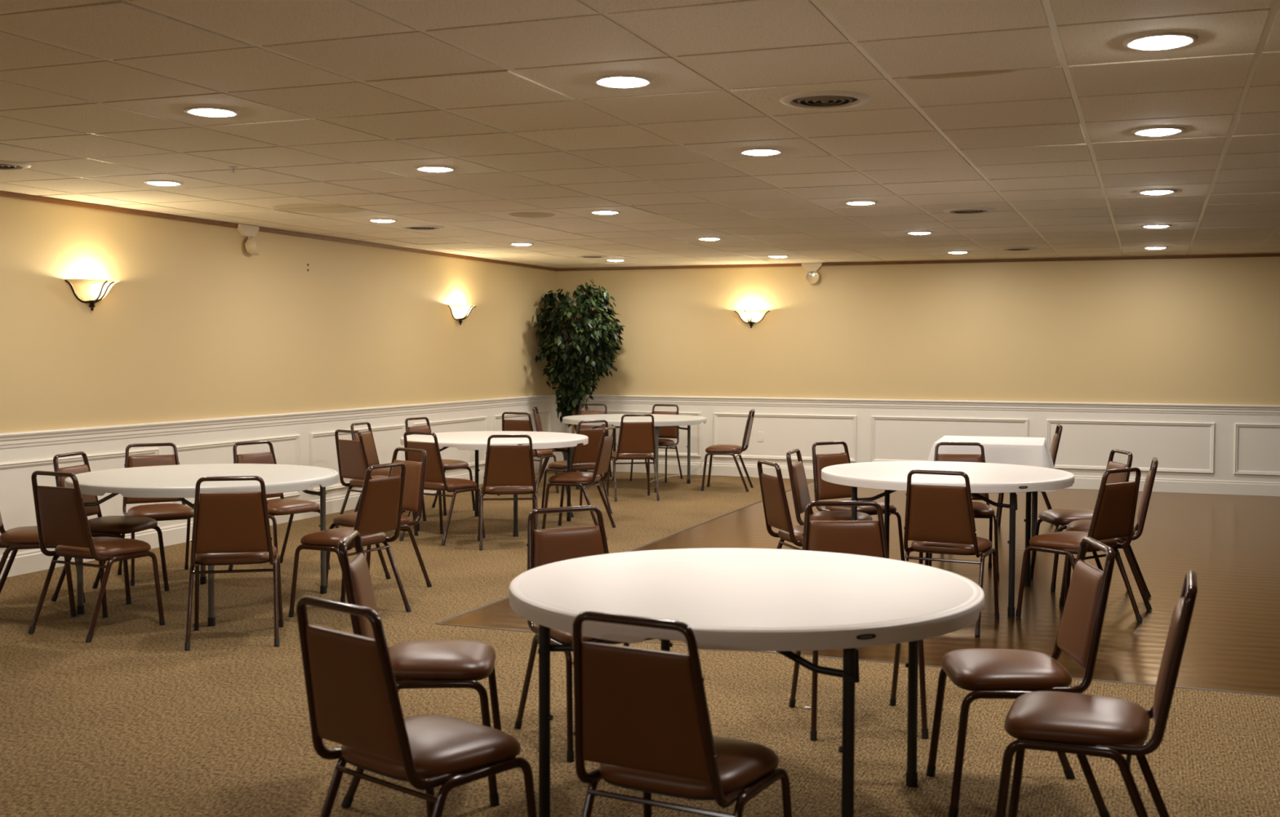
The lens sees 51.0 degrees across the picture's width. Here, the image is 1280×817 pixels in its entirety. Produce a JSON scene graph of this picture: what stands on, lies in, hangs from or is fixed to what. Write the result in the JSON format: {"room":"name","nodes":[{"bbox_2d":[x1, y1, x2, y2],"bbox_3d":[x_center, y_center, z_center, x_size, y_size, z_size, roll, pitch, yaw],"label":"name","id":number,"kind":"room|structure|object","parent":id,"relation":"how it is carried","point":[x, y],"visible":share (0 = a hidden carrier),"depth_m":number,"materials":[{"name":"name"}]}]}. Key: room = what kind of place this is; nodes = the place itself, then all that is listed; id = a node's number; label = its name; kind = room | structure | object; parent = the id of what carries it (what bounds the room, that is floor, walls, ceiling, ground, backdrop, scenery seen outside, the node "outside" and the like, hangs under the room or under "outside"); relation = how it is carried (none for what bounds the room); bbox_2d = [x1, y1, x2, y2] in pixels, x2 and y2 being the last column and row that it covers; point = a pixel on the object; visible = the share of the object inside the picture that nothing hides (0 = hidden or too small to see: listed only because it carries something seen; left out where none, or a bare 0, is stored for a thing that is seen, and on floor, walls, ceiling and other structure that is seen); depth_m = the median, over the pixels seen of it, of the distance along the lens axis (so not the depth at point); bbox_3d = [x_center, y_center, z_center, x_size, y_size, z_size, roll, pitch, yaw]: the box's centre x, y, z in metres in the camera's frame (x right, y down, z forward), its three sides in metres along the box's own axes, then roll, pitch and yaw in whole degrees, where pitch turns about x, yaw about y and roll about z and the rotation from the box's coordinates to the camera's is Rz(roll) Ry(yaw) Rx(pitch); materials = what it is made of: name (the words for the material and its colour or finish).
{"room":"community hall","nodes":[
{"label":"community hall","id":0,"kind":"room"},
{"bbox_2d":[0,191,556,555],"bbox_3d":[-4.409,-0.167,7.448,0.164,2.543,19.005,1,3,21],"label":"wall","id":1,"kind":"structure","parent":0,"point":[202,344],"depth_m":10.49,"materials":[{"name":"paint"}]},
{"bbox_2d":[64,279,119,311],"bbox_3d":[-3.648,-0.762,9.047,0.203,0.206,0.424,1,3,21],"label":"wall sconce","id":2,"kind":"object","parent":1,"relation":"attached to","point":[91,291],"visible":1,"depth_m":8.98,"materials":[{"name":"white glass"}]},
{"bbox_2d":[236,223,258,255],"bbox_3d":[-3.073,-1.333,10.614,0.131,0.234,0.230,1,3,21],"label":"emergency light","id":3,"kind":"object","parent":1,"relation":"attached to","point":[245,230],"visible":1,"depth_m":10.58,"materials":[{"name":"beige plastic"}]},
{"bbox_2d":[0,457,554,578],"bbox_3d":[-4.368,1.032,7.482,0.020,0.144,18.765,1,3,21],"label":"baseboard","id":4,"kind":"structure","parent":1,"relation":"attached to","point":[30,561],"depth_m":9.85,"materials":[{"name":"white paint"}]},
{"bbox_2d":[0,191,555,271],"bbox_3d":[-4.360,-1.297,7.381,0.022,0.030,18.765,1,3,21],"label":"trim","id":5,"kind":"structure","parent":1,"relation":"attached to","point":[6,194],"depth_m":10.37,"materials":[{"name":"brown wood"}]},
{"bbox_2d":[448,304,476,324],"bbox_3d":[-1.802,-0.965,13.872,0.203,0.206,0.424,1,3,21],"label":"wall sconce","id":6,"kind":"object","parent":1,"relation":"attached to","point":[459,312],"visible":1,"depth_m":13.79,"materials":[{"name":"white glass"}]},
{"bbox_2d":[0,0,1279,268],"bbox_3d":[2.747,-1.211,4.665,15.440,0.096,18.965,1,3,21],"label":"ceiling","id":7,"kind":"structure","parent":0,"point":[1028,111],"depth_m":5.83,"materials":[{"name":"tile"}]},
{"bbox_2d":[0,160,31,170],"bbox_3d":[-3.443,-1.298,7.156,0.360,0.013,0.360,1,3,21],"label":"ceiling vent","id":8,"kind":"object","parent":7,"relation":"in","point":[4,165],"visible":1,"depth_m":7.15,"materials":[{"name":"metal"}]},
{"bbox_2d":[143,180,182,186],"bbox_3d":[-2.819,-1.330,7.934,0.222,0.016,0.222,1,3,21],"label":"recessed light","id":9,"kind":"object","parent":7,"relation":"in","point":[162,183],"visible":1,"depth_m":7.88,"materials":[{"name":"glass"}]},
{"bbox_2d":[148,182,178,186],"bbox_3d":[-2.819,-1.326,7.934,0.172,0.010,0.172,1,3,21],"label":"diffuser","id":10,"kind":"object","parent":9,"relation":"attached to","point":[162,184],"depth_m":7.90,"materials":[{"name":"plastic"}]},
{"bbox_2d":[183,106,239,117],"bbox_3d":[-1.773,-1.224,5.556,0.222,0.016,0.222,1,3,21],"label":"recessed light","id":11,"kind":"object","parent":7,"relation":"in","point":[211,112],"visible":1,"depth_m":5.51,"materials":[{"name":"glass"}]},
{"bbox_2d":[190,109,233,116],"bbox_3d":[-1.773,-1.220,5.556,0.172,0.010,0.172,1,3,21],"label":"diffuser","id":12,"kind":"object","parent":11,"relation":"attached to","point":[202,113],"depth_m":5.52,"materials":[{"name":"plastic"}]},
{"bbox_2d":[229,165,239,173],"bbox_3d":[-2.191,-1.287,7.235,0.052,0.035,0.052,1,3,21],"label":"sprinkler head","id":13,"kind":"object","parent":7,"relation":"attached to","point":[233,167],"visible":1,"depth_m":7.22},
{"bbox_2d":[368,218,397,222],"bbox_3d":[-1.955,-1.425,10.193,0.222,0.016,0.222,1,3,21],"label":"recessed light","id":14,"kind":"object","parent":7,"relation":"in","point":[380,220],"visible":1,"depth_m":10.13,"materials":[{"name":"white metal"}]},
{"bbox_2d":[371,219,393,222],"bbox_3d":[-1.955,-1.421,10.193,0.172,0.010,0.172,1,3,21],"label":"diffuser","id":15,"kind":"object","parent":14,"relation":"attached to","point":[372,220],"depth_m":10.15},
{"bbox_2d":[399,224,444,230],"bbox_3d":[-1.744,-1.449,10.743,0.360,0.013,0.360,1,3,21],"label":"ceiling vent","id":16,"kind":"object","parent":7,"relation":"in","point":[415,227],"visible":1,"depth_m":10.67,"materials":[{"name":"metal"}]},
{"bbox_2d":[414,165,455,172],"bbox_3d":[-1.113,-1.297,7.283,0.222,0.016,0.222,1,3,21],"label":"recessed light","id":17,"kind":"object","parent":7,"relation":"in","point":[424,168],"visible":1,"depth_m":7.23,"materials":[{"name":"glass"}]},
{"bbox_2d":[419,167,450,172],"bbox_3d":[-1.113,-1.293,7.283,0.172,0.010,0.172,1,3,21],"label":"diffuser","id":18,"kind":"object","parent":17,"relation":"attached to","point":[422,169],"depth_m":7.25,"materials":[{"name":"plastic"}]},
{"bbox_2d":[509,243,533,245],"bbox_3d":[-1.098,-1.519,12.432,0.222,0.016,0.222,1,3,21],"label":"recessed light","id":19,"kind":"object","parent":7,"relation":"in","point":[514,244],"visible":1,"depth_m":12.38,"materials":[{"name":"white metal"}]},
{"bbox_2d":[575,254,608,257],"bbox_3d":[-0.498,-1.586,14.000,0.360,0.013,0.360,1,3,21],"label":"ceiling vent","id":20,"kind":"object","parent":7,"relation":"in","point":[580,255],"visible":1,"depth_m":13.93,"materials":[{"name":"metal"}]},
{"bbox_2d":[589,210,620,214],"bbox_3d":[-0.248,-1.392,9.541,0.222,0.016,0.222,1,3,21],"label":"recessed light","id":21,"kind":"object","parent":7,"relation":"in","point":[600,212],"visible":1,"depth_m":9.49,"materials":[{"name":"white metal"}]},
{"bbox_2d":[592,211,617,214],"bbox_3d":[-0.248,-1.388,9.541,0.172,0.010,0.172,1,3,21],"label":"diffuser","id":22,"kind":"object","parent":21,"relation":"attached to","point":[593,212],"depth_m":9.50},
{"bbox_2d":[592,74,653,88],"bbox_3d":[-0.062,-1.191,4.903,0.222,0.016,0.222,1,3,21],"label":"recessed light","id":23,"kind":"object","parent":7,"relation":"in","point":[617,81],"visible":1,"depth_m":4.86,"materials":[{"name":"glass"}]},
{"bbox_2d":[599,77,646,87],"bbox_3d":[-0.062,-1.188,4.903,0.172,0.010,0.172,1,3,21],"label":"diffuser","id":24,"kind":"object","parent":23,"relation":"attached to","point":[606,82],"depth_m":4.87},
{"bbox_2d":[696,237,721,240],"bbox_3d":[0.609,-1.486,11.781,0.222,0.016,0.222,1,3,21],"label":"recessed light","id":25,"kind":"object","parent":7,"relation":"in","point":[700,238],"visible":1,"depth_m":11.72,"materials":[{"name":"white metal"}]},
{"bbox_2d":[700,238,718,240],"bbox_3d":[0.609,-1.483,11.781,0.172,0.010,0.172,1,3,21],"label":"diffuser","id":26,"kind":"object","parent":25,"relation":"attached to","point":[705,239],"depth_m":11.73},
{"bbox_2d":[738,147,783,155],"bbox_3d":[0.599,-1.264,6.629,0.222,0.016,0.222,1,3,21],"label":"recessed light","id":27,"kind":"object","parent":7,"relation":"in","point":[761,151],"visible":1,"depth_m":6.58,"materials":[{"name":"glass"}]},
{"bbox_2d":[743,150,778,155],"bbox_3d":[0.599,-1.260,6.629,0.172,0.010,0.172,1,3,21],"label":"diffuser","id":28,"kind":"object","parent":27,"relation":"attached to","point":[750,153],"depth_m":6.60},
{"bbox_2d":[768,255,788,257],"bbox_3d":[1.441,-1.578,13.955,0.222,0.016,0.222,1,3,21],"label":"recessed light","id":29,"kind":"object","parent":7,"relation":"in","point":[772,256],"visible":1,"depth_m":13.89,"materials":[{"name":"white metal"}]},
{"bbox_2d":[779,90,871,109],"bbox_3d":[0.723,-1.204,5.245,0.360,0.013,0.360,1,3,21],"label":"ceiling vent","id":30,"kind":"object","parent":7,"relation":"in","point":[820,100],"visible":1,"depth_m":5.21,"materials":[{"name":"metal"}]},
{"bbox_2d":[844,200,877,204],"bbox_3d":[1.463,-1.359,8.887,0.222,0.016,0.222,1,3,21],"label":"recessed light","id":31,"kind":"object","parent":7,"relation":"in","point":[851,202],"visible":1,"depth_m":8.84,"materials":[{"name":"glass"}]},
{"bbox_2d":[847,201,873,204],"bbox_3d":[1.463,-1.355,8.888,0.172,0.010,0.172,1,3,21],"label":"diffuser","id":32,"kind":"object","parent":31,"relation":"attached to","point":[848,202],"depth_m":8.84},
{"bbox_2d":[906,231,933,234],"bbox_3d":[2.320,-1.453,11.127,0.222,0.016,0.222,1,3,21],"label":"recessed light","id":33,"kind":"object","parent":7,"relation":"in","point":[908,233],"visible":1,"depth_m":11.07,"materials":[{"name":"white metal"}]},
{"bbox_2d":[946,251,968,253],"bbox_3d":[3.152,-1.545,13.302,0.222,0.016,0.222,1,3,21],"label":"recessed light","id":34,"kind":"object","parent":7,"relation":"in","point":[950,252],"visible":1,"depth_m":13.24,"materials":[{"name":"white metal"}]},
{"bbox_2d":[942,207,995,213],"bbox_3d":[2.294,-1.377,9.351,0.360,0.013,0.360,1,3,21],"label":"ceiling vent","id":35,"kind":"object","parent":7,"relation":"in","point":[966,210],"visible":1,"depth_m":9.29,"materials":[{"name":"metal"}]},
{"bbox_2d":[999,247,1037,250],"bbox_3d":[3.616,-1.523,12.804,0.360,0.013,0.360,1,3,21],"label":"ceiling vent","id":36,"kind":"object","parent":7,"relation":"in","point":[1004,248],"visible":1,"depth_m":12.76,"materials":[{"name":"metal"}]},
{"bbox_2d":[1142,246,1168,249],"bbox_3d":[4.862,-1.511,12.649,0.222,0.019,0.222,1,3,21],"label":"recessed light","id":37,"kind":"object","parent":7,"relation":"in","point":[1148,247],"visible":1,"depth_m":12.59,"materials":[{"name":"white metal"}]},
{"bbox_2d":[1146,247,1164,249],"bbox_3d":[4.862,-1.507,12.649,0.172,0.012,0.172,1,3,21],"label":"diffuser","id":38,"kind":"object","parent":37,"relation":"attached to","point":[1150,248],"depth_m":12.60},
{"bbox_2d":[1141,224,1171,228],"bbox_3d":[4.030,-1.419,10.474,0.222,0.019,0.222,1,3,21],"label":"recessed light","id":39,"kind":"object","parent":7,"relation":"in","point":[1151,226],"visible":1,"depth_m":10.41,"materials":[{"name":"white metal"}]},
{"bbox_2d":[1145,225,1167,228],"bbox_3d":[4.030,-1.415,10.474,0.172,0.012,0.172,1,3,21],"label":"diffuser","id":40,"kind":"object","parent":39,"relation":"attached to","point":[1146,226],"depth_m":10.43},
{"bbox_2d":[1137,189,1176,195],"bbox_3d":[3.173,-1.325,8.235,0.222,0.019,0.222,1,3,21],"label":"recessed light","id":41,"kind":"object","parent":7,"relation":"in","point":[1151,192],"visible":1,"depth_m":8.18,"materials":[{"name":"glass"}]},
{"bbox_2d":[1142,191,1171,195],"bbox_3d":[3.173,-1.321,8.235,0.172,0.012,0.172,1,3,21],"label":"diffuser","id":42,"kind":"object","parent":41,"relation":"attached to","point":[1150,193],"depth_m":8.19,"materials":[{"name":"plastic"}]},
{"bbox_2d":[1131,126,1185,136],"bbox_3d":[2.309,-1.230,5.976,0.222,0.019,0.222,1,3,21],"label":"recessed light","id":43,"kind":"object","parent":7,"relation":"in","point":[1158,131],"visible":1,"depth_m":5.93,"materials":[{"name":"glass"}]},
{"bbox_2d":[1137,128,1178,136],"bbox_3d":[2.309,-1.226,5.976,0.172,0.012,0.172,1,3,21],"label":"diffuser","id":44,"kind":"object","parent":43,"relation":"attached to","point":[1144,132],"depth_m":5.94,"materials":[{"name":"plastic"}]},
{"bbox_2d":[1123,32,1198,50],"bbox_3d":[1.648,-1.157,4.250,0.222,0.019,0.222,1,3,21],"label":"recessed light","id":45,"kind":"object","parent":7,"relation":"in","point":[1161,41],"visible":1,"depth_m":4.21,"materials":[{"name":"glass"}]},
{"bbox_2d":[1131,36,1189,49],"bbox_3d":[1.648,-1.153,4.250,0.172,0.012,0.172,1,3,21],"label":"diffuser","id":46,"kind":"object","parent":45,"relation":"attached to","point":[1154,42],"depth_m":4.22,"materials":[{"name":"plastic"}]},
{"bbox_2d":[0,471,1279,816],"bbox_3d":[2.740,1.267,4.772,15.440,0.051,18.965,1,3,21],"label":"floor","id":47,"kind":"structure","parent":0,"point":[126,722],"depth_m":5.86,"materials":[{"name":"brown carpet"}]},
{"bbox_2d":[0,512,85,617],"bbox_3d":[-3.339,0.700,7.335,0.515,0.838,0.444,-1,3,-17],"label":"banquet chair","id":48,"kind":"object","parent":47,"relation":"on","point":[15,539],"visible":0.61,"depth_m":7.20,"materials":[{"name":"brown leather"}]},
{"bbox_2d":[27,471,164,642],"bbox_3d":[-2.790,0.722,6.866,0.444,0.838,0.515,1,3,27],"label":"banquet chair","id":49,"kind":"object","parent":47,"relation":"on","point":[62,521],"visible":1,"depth_m":6.71,"materials":[{"name":"leather"}]},
{"bbox_2d":[50,451,169,604],"bbox_3d":[-3.092,0.680,7.810,0.515,0.838,0.444,1,3,9],"label":"banquet chair","id":50,"kind":"object","parent":47,"relation":"on","point":[106,526],"visible":0.68,"depth_m":7.71,"materials":[{"name":"leather"}]},
{"bbox_2d":[117,442,194,586],"bbox_3d":[-3.030,0.652,8.459,0.444,0.838,0.515,-1,3,-31],"label":"banquet chair","id":51,"kind":"object","parent":47,"relation":"on","point":[158,512],"visible":0.57,"depth_m":8.54,"materials":[{"name":"leather"}]},
{"bbox_2d":[64,463,338,626],"bbox_3d":[-2.457,0.738,7.599,1.468,0.733,1.468,1,3,21],"label":"round table","id":52,"kind":"object","parent":47,"relation":"on","point":[179,482],"visible":0.87,"depth_m":7.29,"materials":[{"name":"grey plastic"}]},
{"bbox_2d":[184,475,283,650],"bbox_3d":[-2.013,0.732,6.665,0.444,0.838,0.515,0,3,-13],"label":"banquet chair","id":53,"kind":"object","parent":47,"relation":"on","point":[229,528],"visible":1,"depth_m":6.46,"materials":[{"name":"leather"}]},
{"bbox_2d":[227,440,330,569],"bbox_3d":[-2.360,0.642,8.735,0.515,0.838,0.444,2,3,35],"label":"banquet chair","id":54,"kind":"object","parent":47,"relation":"on","point":[282,506],"visible":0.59,"depth_m":8.73,"materials":[{"name":"leather"}]},
{"bbox_2d":[288,462,411,617],"bbox_3d":[-1.566,0.707,7.279,0.515,0.838,0.444,1,3,28],"label":"banquet chair","id":55,"kind":"object","parent":47,"relation":"on","point":[380,504],"visible":0.91,"depth_m":7.19,"materials":[{"name":"leather"}]},
{"bbox_2d":[334,429,417,536],"bbox_3d":[-2.050,0.574,10.336,0.444,0.838,0.515,2,3,41],"label":"banquet chair","id":56,"kind":"object","parent":47,"relation":"on","point":[353,462],"visible":0.62,"depth_m":10.20,"materials":[{"name":"leather"}]},
{"bbox_2d":[326,447,431,588],"bbox_3d":[-1.582,0.671,8.110,0.444,0.838,0.515,2,3,43],"label":"banquet chair","id":57,"kind":"object","parent":47,"relation":"on","point":[415,475],"visible":0.62,"depth_m":8.14,"materials":[{"name":"leather"}]},
{"bbox_2d":[350,422,426,520],"bbox_3d":[-2.103,0.539,11.143,0.515,0.838,0.444,1,3,16],"label":"banquet chair","id":58,"kind":"object","parent":47,"relation":"on","point":[367,436],"visible":0.42,"depth_m":11.19,"materials":[{"name":"leather"}]},
{"bbox_2d":[296,595,537,816],"bbox_3d":[-0.575,0.876,3.433,0.444,0.838,0.515,2,3,40],"label":"banquet chair","id":59,"kind":"object","parent":47,"relation":"on","point":[353,700],"visible":1,"depth_m":3.29,"materials":[{"name":"leather"}]},
{"bbox_2d":[337,530,501,808],"bbox_3d":[-0.712,0.833,4.425,0.515,0.838,0.444,0,2,-3],"label":"banquet chair","id":60,"kind":"object","parent":47,"relation":"on","point":[427,664],"visible":0.7,"depth_m":4.27,"materials":[{"name":"leather"}]},
{"bbox_2d":[402,417,475,515],"bbox_3d":[-1.799,0.504,11.956,0.515,0.838,0.444,2,3,30],"label":"banquet chair","id":61,"kind":"object","parent":47,"relation":"on","point":[448,464],"visible":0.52,"depth_m":11.95,"materials":[{"name":"leather"}]},
{"bbox_2d":[399,431,485,545],"bbox_3d":[-1.504,0.582,10.168,0.444,0.838,0.515,2,3,32],"label":"banquet chair","id":62,"kind":"object","parent":47,"relation":"on","point":[435,479],"visible":0.74,"depth_m":9.99,"materials":[{"name":"leather"}]},
{"bbox_2d":[400,431,588,537],"bbox_3d":[-1.186,0.595,10.977,1.524,0.733,1.524,1,3,21],"label":"round table","id":63,"kind":"object","parent":47,"relation":"on","point":[474,440],"visible":0.63,"depth_m":10.77,"materials":[{"name":"white plastic"}]},
{"bbox_2d":[477,434,538,550],"bbox_3d":[-0.970,0.596,9.887,0.444,0.838,0.515,0,2,-8],"label":"banquet chair","id":64,"kind":"object","parent":47,"relation":"on","point":[508,469],"visible":0.98,"depth_m":9.68,"materials":[{"name":"leather"}]},
{"bbox_2d":[497,412,559,495],"bbox_3d":[-1.119,0.445,13.379,0.444,0.838,0.515,1,3,23],"label":"banquet chair","id":65,"kind":"object","parent":47,"relation":"on","point":[507,424],"visible":0.44,"depth_m":13.18,"materials":[{"name":"leather"}]},
{"bbox_2d":[532,406,580,487],"bbox_3d":[-0.879,0.405,14.322,0.515,0.838,0.444,0,2,1],"label":"banquet chair","id":66,"kind":"object","parent":47,"relation":"on","point":[536,417],"visible":0.37,"depth_m":14.16,"materials":[{"name":"brown metal"}]},
{"bbox_2d":[541,419,612,517],"bbox_3d":[-0.556,0.512,11.862,0.444,0.838,0.515,-2,3,-38],"label":"banquet chair","id":67,"kind":"object","parent":47,"relation":"on","point":[584,457],"visible":0.64,"depth_m":11.70,"materials":[{"name":"leather"}]},
{"bbox_2d":[542,426,616,528],"bbox_3d":[-0.478,0.561,10.736,0.515,0.838,0.444,1,3,15],"label":"banquet chair","id":68,"kind":"object","parent":47,"relation":"on","point":[602,463],"visible":0.97,"depth_m":10.60,"materials":[{"name":"leather"}]},
{"bbox_2d":[533,279,626,471],"bbox_3d":[-0.679,-0.365,15.470,1.115,2.266,0.993,1,3,21],"label":"potted tree","id":69,"kind":"object","parent":47,"relation":"on","point":[574,379],"visible":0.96,"depth_m":15.33,"materials":[{"name":"green plant"}]},
{"bbox_2d":[514,505,661,761],"bbox_3d":[-0.175,0.809,4.998,0.444,0.838,0.515,-1,3,-29],"label":"banquet chair","id":70,"kind":"object","parent":47,"relation":"on","point":[544,546],"visible":0.45,"depth_m":5.11,"materials":[{"name":"leather"}]},
{"bbox_2d":[573,404,612,480],"bbox_3d":[-0.564,0.375,15.037,0.444,0.838,0.515,0,2,7],"label":"banquet chair","id":71,"kind":"object","parent":47,"relation":"on","point":[580,412],"visible":0.19,"depth_m":15.22,"materials":[{"name":"leather"}]},
{"bbox_2d":[435,480,813,623],"bbox_3d":[0.471,0.962,11.066,0.024,0.006,8.615,1,3,21],"label":"trim","id":72,"kind":"structure","parent":47,"relation":"on","point":[655,540],"depth_m":9.92,"materials":[{"name":"brown wood"}]},
{"bbox_2d":[606,413,659,501],"bbox_3d":[-0.070,0.462,13.038,0.444,0.838,0.515,0,3,-11],"label":"banquet chair","id":73,"kind":"object","parent":47,"relation":"on","point":[636,441],"visible":0.94,"depth_m":12.84,"materials":[{"name":"leather"}]},
{"bbox_2d":[562,413,706,493],"bbox_3d":[-0.057,0.459,14.211,1.526,0.733,1.526,1,3,21],"label":"round table","id":74,"kind":"object","parent":47,"relation":"on","point":[676,420],"visible":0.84,"depth_m":13.87,"materials":[{"name":"grey plastic"}]},
{"bbox_2d":[629,404,683,482],"bbox_3d":[0.191,0.382,14.927,0.444,0.838,0.515,1,3,24],"label":"banquet chair","id":75,"kind":"object","parent":47,"relation":"on","point":[665,432],"visible":0.56,"depth_m":15.02,"materials":[{"name":"leather"}]},
{"bbox_2d":[572,611,791,816],"bbox_3d":[0.096,0.884,3.297,0.444,0.838,0.515,1,3,28],"label":"banquet chair","id":76,"kind":"object","parent":47,"relation":"on","point":[642,714],"visible":1,"depth_m":3.12,"materials":[{"name":"leather"}]},
{"bbox_2d":[649,459,789,482],"bbox_3d":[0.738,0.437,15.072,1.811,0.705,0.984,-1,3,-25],"label":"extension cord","id":77,"kind":"object","parent":47,"relation":"on","point":[704,460],"visible":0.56,"depth_m":15.43,"materials":[{"name":"plastic"}]},
{"bbox_2d":[701,408,755,492],"bbox_3d":[0.921,0.426,13.931,0.515,0.838,0.444,1,3,11],"label":"banquet chair","id":78,"kind":"object","parent":47,"relation":"on","point":[726,450],"visible":1,"depth_m":13.77,"materials":[{"name":"leather"}]},
{"bbox_2d":[508,547,984,816],"bbox_3d":[0.316,0.896,4.119,1.430,0.733,1.430,1,3,21],"label":"round table","id":79,"kind":"object","parent":47,"relation":"on","point":[783,602],"visible":0.89,"depth_m":3.79,"materials":[{"name":"white plastic"}]},
{"bbox_2d":[757,459,804,550],"bbox_3d":[0.939,0.706,7.457,0.515,0.838,0.444,0,3,-15],"label":"banquet chair","id":80,"kind":"object","parent":47,"relation":"on","point":[775,506],"visible":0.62,"depth_m":7.37,"materials":[{"name":"leather"}]},
{"bbox_2d":[786,448,872,525],"bbox_3d":[1.168,0.676,8.161,0.515,0.838,0.444,1,3,19],"label":"banquet chair","id":81,"kind":"object","parent":47,"relation":"on","point":[801,495],"visible":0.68,"depth_m":8.08,"materials":[{"name":"leather"}]},
{"bbox_2d":[435,622,1279,697],"bbox_3d":[4.532,1.239,4.908,11.990,0.006,0.022,1,3,21],"label":"trim","id":82,"kind":"structure","parent":47,"relation":"on","point":[841,658],"depth_m":6.17,"materials":[{"name":"brown wood"}]},
{"bbox_2d":[812,440,904,561],"bbox_3d":[1.411,0.649,8.805,0.444,0.838,0.515,-2,3,-36],"label":"banquet chair","id":83,"kind":"object","parent":47,"relation":"on","point":[824,490],"visible":0.56,"depth_m":8.87,"materials":[{"name":"leather"}]},
{"bbox_2d":[788,501,928,741],"bbox_3d":[0.837,0.803,5.201,0.444,0.838,0.515,0,2,-4],"label":"banquet chair","id":84,"kind":"object","parent":47,"relation":"on","point":[865,538],"visible":0.43,"depth_m":5.38,"materials":[{"name":"leather"}]},
{"bbox_2d":[821,461,1074,615],"bbox_3d":[1.803,0.735,7.937,1.454,0.733,1.454,1,3,21],"label":"round table","id":85,"kind":"object","parent":47,"relation":"on","point":[891,477],"visible":0.91,"depth_m":7.59,"materials":[{"name":"white plastic"}]},
{"bbox_2d":[903,469,999,635],"bbox_3d":[1.625,0.725,7.067,0.444,0.838,0.515,1,3,26],"label":"banquet chair","id":86,"kind":"object","parent":47,"relation":"on","point":[940,519],"visible":0.98,"depth_m":6.89,"materials":[{"name":"leather"}]},
{"bbox_2d":[924,442,999,579],"bbox_3d":[2.093,0.654,8.733,0.444,0.838,0.515,1,3,9],"label":"banquet chair","id":87,"kind":"object","parent":47,"relation":"on","point":[981,510],"visible":0.41,"depth_m":8.89,"materials":[{"name":"leather"}]},
{"bbox_2d":[926,537,1115,816],"bbox_3d":[1.219,0.843,4.313,0.515,0.838,0.444,0,2,3],"label":"banquet chair","id":88,"kind":"object","parent":47,"relation":"on","point":[989,673],"visible":0.94,"depth_m":4.17,"materials":[{"name":"leather"}]},
{"bbox_2d":[995,423,1062,527],"bbox_3d":[3.253,0.550,11.228,0.515,0.838,0.444,1,3,13],"label":"banquet chair","id":89,"kind":"object","parent":47,"relation":"on","point":[1056,438],"visible":0.34,"depth_m":11.05,"materials":[{"name":"brown metal"}]},
{"bbox_2d":[1031,491,1037,537],"bbox_3d":[2.725,0.623,10.419,0.776,0.748,0.902,1,3,18],"label":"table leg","id":90,"kind":"object","parent":47,"relation":"on","point":[1034,495],"visible":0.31,"depth_m":9.95,"materials":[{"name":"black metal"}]},
{"bbox_2d":[927,435,1056,491],"bbox_3d":[2.724,0.410,10.408,0.982,0.331,1.109,1,3,18],"label":"tablecloth","id":91,"kind":"object","parent":90,"relation":"on","point":[1029,451],"visible":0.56,"depth_m":9.96,"materials":[{"name":"white fabric"}]},
{"bbox_2d":[1015,467,1142,622],"bbox_3d":[2.368,0.722,7.196,0.444,0.838,0.515,-2,3,-37],"label":"banquet chair","id":92,"kind":"object","parent":47,"relation":"on","point":[1113,515],"visible":0.91,"depth_m":7.07,"materials":[{"name":"leather"}]},
{"bbox_2d":[1030,448,1133,591],"bbox_3d":[2.726,0.676,8.280,0.515,0.838,0.444,0,2,-1],"label":"banquet chair","id":93,"kind":"object","parent":47,"relation":"on","point":[1063,517],"visible":0.52,"depth_m":8.19,"materials":[{"name":"leather"}]},
{"bbox_2d":[995,570,1197,816],"bbox_3d":[1.262,0.868,3.727,0.515,0.838,0.444,1,3,22],"label":"banquet chair","id":94,"kind":"object","parent":47,"relation":"on","point":[1068,722],"visible":1,"depth_m":3.59,"materials":[{"name":"leather"}]},
{"bbox_2d":[1058,457,1158,610],"bbox_3d":[2.701,0.699,7.729,0.515,0.838,0.444,1,3,20],"label":"banquet chair","id":95,"kind":"object","parent":47,"relation":"on","point":[1083,525],"visible":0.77,"depth_m":7.52,"materials":[{"name":"brown metal"}]},
{"bbox_2d":[555,253,1279,482],"bbox_3d":[6.108,-0.400,13.508,15.480,2.543,0.164,1,3,21],"label":"wall","id":96,"kind":"structure","parent":0,"point":[1175,362],"depth_m":14.46,"materials":[{"name":"paint"}]},
{"bbox_2d":[733,309,769,328],"bbox_3d":[1.244,-1.014,15.205,0.424,0.206,0.203,1,3,21],"label":"wall sconce","id":97,"kind":"object","parent":96,"relation":"attached to","point":[751,317],"visible":1,"depth_m":15.19,"materials":[{"name":"glass"}]},
{"bbox_2d":[757,431,763,441],"bbox_3d":[1.372,0.322,15.299,0.070,0.114,0.008,1,3,21],"label":"outlet plate","id":98,"kind":"object","parent":96,"relation":"attached to","point":[760,434],"visible":1,"depth_m":15.29,"materials":[{"name":"white paint"}]},
{"bbox_2d":[801,262,822,284],"bbox_3d":[1.913,-1.508,14.971,0.230,0.234,0.108,1,3,21],"label":"emergency light","id":99,"kind":"object","parent":96,"relation":"attached to","point":[812,277],"visible":1,"depth_m":14.96,"materials":[{"name":"beige plastic"}]},
{"bbox_2d":[555,457,1279,496],"bbox_3d":[6.088,0.801,13.515,15.240,0.144,0.020,1,3,21],"label":"baseboard","id":100,"kind":"structure","parent":96,"relation":"attached to","point":[1081,482],"depth_m":14.02,"materials":[{"name":"white paint"}]},
{"bbox_2d":[555,253,1279,271],"bbox_3d":[6.094,-1.529,13.413,15.240,0.030,0.022,1,3,21],"label":"trim","id":101,"kind":"structure","parent":96,"relation":"attached to","point":[1242,255],"depth_m":14.48,"materials":[{"name":"brown wood"}]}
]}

